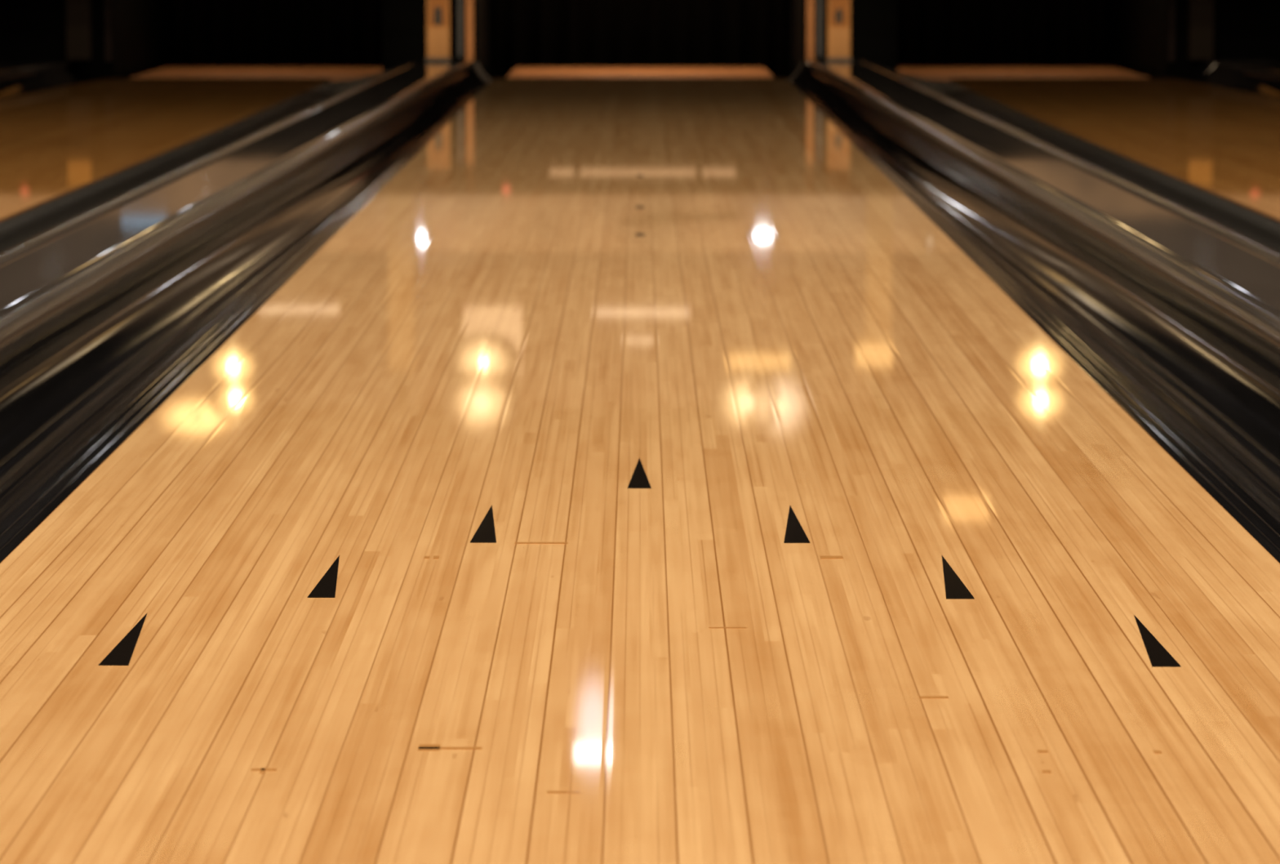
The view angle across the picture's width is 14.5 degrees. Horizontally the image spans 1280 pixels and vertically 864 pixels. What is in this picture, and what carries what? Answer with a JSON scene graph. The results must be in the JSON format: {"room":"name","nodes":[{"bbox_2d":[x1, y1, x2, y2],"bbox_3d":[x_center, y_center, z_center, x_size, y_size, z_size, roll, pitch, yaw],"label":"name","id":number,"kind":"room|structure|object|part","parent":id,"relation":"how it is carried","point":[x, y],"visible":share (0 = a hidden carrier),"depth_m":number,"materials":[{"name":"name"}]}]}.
{"room":"sports facility","nodes":[
{"label":"sports facility","id":0,"kind":"room"},
{"bbox_3d":[0.000,-0.230,9.021,8.400,0.090,26.000,0,6,0],"label":"floor","id":1,"kind":"structure","parent":0,"visible":0},
{"bbox_2d":[0,60,74,84],"bbox_3d":[-2.445,-0.370,9.070,0.440,0.149,18.129,0,6,1],"label":"divider","id":2,"kind":"object","parent":1,"relation":"on","point":[10,71],"visible":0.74,"depth_m":17.31,"materials":[{"name":"brown metal"}]},
{"bbox_3d":[-2.447,-0.370,9.068,0.426,0.149,18.120,0,6,0],"label":"rail","id":3,"kind":"part","parent":2,"relation":"part of","materials":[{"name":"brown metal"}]},
{"bbox_3d":[-2.339,-0.369,9.068,0.566,0.147,18.120,0,6,0],"label":"panel","id":4,"kind":"part","parent":2,"relation":"part of","materials":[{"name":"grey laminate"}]},
{"bbox_2d":[0,62,97,97],"bbox_3d":[-2.240,-0.364,9.069,0.370,0.148,18.126,0,6,1],"label":"gutter","id":5,"kind":"object","parent":1,"relation":"on","point":[67,74],"visible":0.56,"depth_m":17.40,"materials":[{"name":"black plastic"}]},
{"bbox_2d":[0,0,176,79],"bbox_3d":[-2.115,-1.814,19.413,0.430,0.985,2.806,0,6,0],"label":"wall","id":6,"kind":"structure","parent":1,"relation":"on","point":[106,38],"depth_m":18.12,"materials":[{"name":"black paint"}]},
{"bbox_3d":[-2.020,-1.755,18.049,0.090,0.834,0.068,0,6,0],"label":"corner post","id":7,"kind":"part","parent":6,"relation":"part of","materials":[{"name":"black"}]},
{"bbox_2d":[0,78,332,222],"bbox_3d":[-1.644,-0.353,9.069,1.072,0.055,18.120,0,6,0],"label":"lane","id":8,"kind":"object","parent":1,"relation":"on","point":[55,143],"visible":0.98,"depth_m":13.81,"materials":[{"name":"orange wood"}]},
{"bbox_2d":[0,62,408,252],"bbox_3d":[-1.012,-0.364,9.068,0.307,0.148,18.121,0,6,0],"label":"gutter","id":9,"kind":"object","parent":1,"relation":"on","point":[14,230],"visible":0.28,"depth_m":11.27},
{"bbox_2d":[0,60,475,391],"bbox_3d":[-0.782,-0.370,9.068,0.270,0.149,18.122,0,6,0],"label":"divider","id":10,"kind":"object","parent":1,"relation":"on","point":[59,284],"visible":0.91,"depth_m":8.36,"materials":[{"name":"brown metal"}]},
{"bbox_3d":[-0.862,-0.370,9.068,0.141,0.149,18.120,0,6,0],"label":"rail","id":11,"kind":"part","parent":10,"relation":"part of","materials":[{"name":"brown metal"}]},
{"bbox_2d":[425,0,451,61],"bbox_3d":[-0.725,-1.504,18.059,0.090,0.336,0.092,0,6,0],"label":"post","id":12,"kind":"object","parent":10,"relation":"on","point":[437,11],"visible":1,"depth_m":18.03,"materials":[{"name":"brown wood"}]},
{"bbox_3d":[-0.725,-1.543,18.014,0.068,0.179,0.004,0,6,0],"label":"number plate","id":13,"kind":"part","parent":12,"relation":"part of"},
{"bbox_2d":[0,62,491,562],"bbox_3d":[-0.646,-0.367,9.075,0.236,0.152,18.134,0,6,0],"label":"gutter","id":14,"kind":"object","parent":1,"relation":"on","point":[61,420],"visible":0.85,"depth_m":6.93,"materials":[{"name":"black plastic"}]},
{"bbox_2d":[130,66,382,81],"bbox_3d":[-1.407,-1.339,19.061,0.905,0.059,1.480,0,6,0],"label":"deck","id":15,"kind":"object","parent":1,"relation":"on","point":[336,73],"visible":0.29,"depth_m":18.94,"materials":[{"name":"brown wood"}]},
{"bbox_2d":[382,0,496,79],"bbox_3d":[-0.760,-1.817,19.438,0.340,0.985,2.755,0,6,0],"label":"wall","id":16,"kind":"structure","parent":1,"relation":"on","point":[473,22],"depth_m":18.12,"materials":[{"name":"black paint"}]},
{"bbox_2d":[0,78,1279,863],"bbox_3d":[0.000,-0.353,9.069,1.054,0.056,18.120,0,6,0],"label":"lane","id":17,"kind":"object","parent":1,"relation":"on","point":[639,473],"visible":1,"depth_m":4.12,"materials":[{"name":"brown wood"}]},
{"bbox_2d":[496,0,783,78],"bbox_3d":[0.000,-1.916,20.417,1.170,0.980,0.052,0,6,0],"label":"pin deck opening","id":18,"kind":"object","parent":1,"relation":"on","point":[530,33],"visible":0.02,"depth_m":20.44,"materials":[{"name":"black"}]},
{"bbox_2d":[506,66,773,78],"bbox_3d":[0.000,-1.339,19.061,0.976,0.059,1.480,0,6,0],"label":"deck","id":19,"kind":"object","parent":1,"relation":"on","point":[518,72],"visible":0.51,"depth_m":18.94,"materials":[{"name":"brown wood"}]},
{"bbox_2d":[783,0,897,79],"bbox_3d":[0.760,-1.817,19.438,0.340,0.985,2.755,0,6,0],"label":"wall","id":20,"kind":"structure","parent":1,"relation":"on","point":[873,23],"depth_m":18.12,"materials":[{"name":"black paint"}]},
{"bbox_2d":[897,66,1149,81],"bbox_3d":[1.407,-1.339,19.061,0.905,0.059,1.480,0,6,0],"label":"deck","id":21,"kind":"object","parent":1,"relation":"on","point":[937,73],"visible":0.29,"depth_m":18.94,"materials":[{"name":"brown wood"}]},
{"bbox_2d":[788,62,1279,562],"bbox_3d":[0.646,-0.367,9.075,0.236,0.152,18.134,0,6,0],"label":"gutter","id":22,"kind":"object","parent":1,"relation":"on","point":[1218,420],"visible":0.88,"depth_m":6.94,"materials":[{"name":"black plastic"}]},
{"bbox_2d":[804,60,1279,391],"bbox_3d":[0.779,-0.370,9.068,0.279,0.149,18.122,0,6,0],"label":"divider","id":23,"kind":"object","parent":1,"relation":"on","point":[1220,284],"visible":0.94,"depth_m":8.36,"materials":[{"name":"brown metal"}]},
{"bbox_2d":[825,0,851,61],"bbox_3d":[0.715,-1.504,18.059,0.090,0.336,0.092,0,6,0],"label":"post","id":24,"kind":"object","parent":23,"relation":"on","point":[838,11],"visible":1,"depth_m":18.03,"materials":[{"name":"brown wood"}]},
{"bbox_3d":[0.715,-1.543,18.014,0.068,0.179,0.004,0,6,0],"label":"number plate","id":25,"kind":"part","parent":24,"relation":"part of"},
{"bbox_3d":[0.862,-0.370,9.068,0.141,0.149,18.120,0,6,0],"label":"rail","id":26,"kind":"part","parent":23,"relation":"part of","materials":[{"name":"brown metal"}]},
{"bbox_2d":[871,62,1279,252],"bbox_3d":[1.012,-0.364,9.068,0.307,0.148,18.121,0,6,0],"label":"gutter","id":27,"kind":"object","parent":1,"relation":"on","point":[1265,230],"visible":0.3,"depth_m":11.27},
{"bbox_2d":[947,78,1279,222],"bbox_3d":[1.644,-0.353,9.069,1.072,0.055,18.120,0,6,0],"label":"lane","id":28,"kind":"object","parent":1,"relation":"on","point":[1224,143],"visible":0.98,"depth_m":13.81,"materials":[{"name":"orange wood"}]},
{"bbox_2d":[1103,0,1279,79],"bbox_3d":[2.115,-1.814,19.413,0.430,0.985,2.806,0,6,0],"label":"wall","id":29,"kind":"structure","parent":1,"relation":"on","point":[1151,38],"depth_m":18.12,"materials":[{"name":"black paint"}]},
{"bbox_3d":[2.020,-1.755,18.049,0.090,0.834,0.068,0,6,0],"label":"corner post","id":30,"kind":"part","parent":29,"relation":"part of","materials":[{"name":"black"}]},
{"bbox_2d":[1182,62,1279,97],"bbox_3d":[2.240,-0.364,9.069,0.370,0.148,18.126,0,6,-1],"label":"gutter","id":31,"kind":"object","parent":1,"relation":"on","point":[1212,74],"visible":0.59,"depth_m":17.40,"materials":[{"name":"black plastic"}]},
{"bbox_2d":[1205,60,1279,84],"bbox_3d":[2.445,-0.370,9.070,0.440,0.149,18.129,0,6,-1],"label":"divider","id":32,"kind":"object","parent":1,"relation":"on","point":[1268,71],"visible":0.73,"depth_m":17.31,"materials":[{"name":"brown metal"}]},
{"bbox_3d":[2.339,-0.369,9.068,0.566,0.147,18.120,0,6,0],"label":"panel","id":33,"kind":"part","parent":32,"relation":"part of","materials":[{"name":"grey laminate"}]},
{"bbox_3d":[2.447,-0.370,9.068,0.426,0.149,18.120,0,6,0],"label":"rail","id":34,"kind":"part","parent":32,"relation":"part of","materials":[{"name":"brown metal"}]}
]}

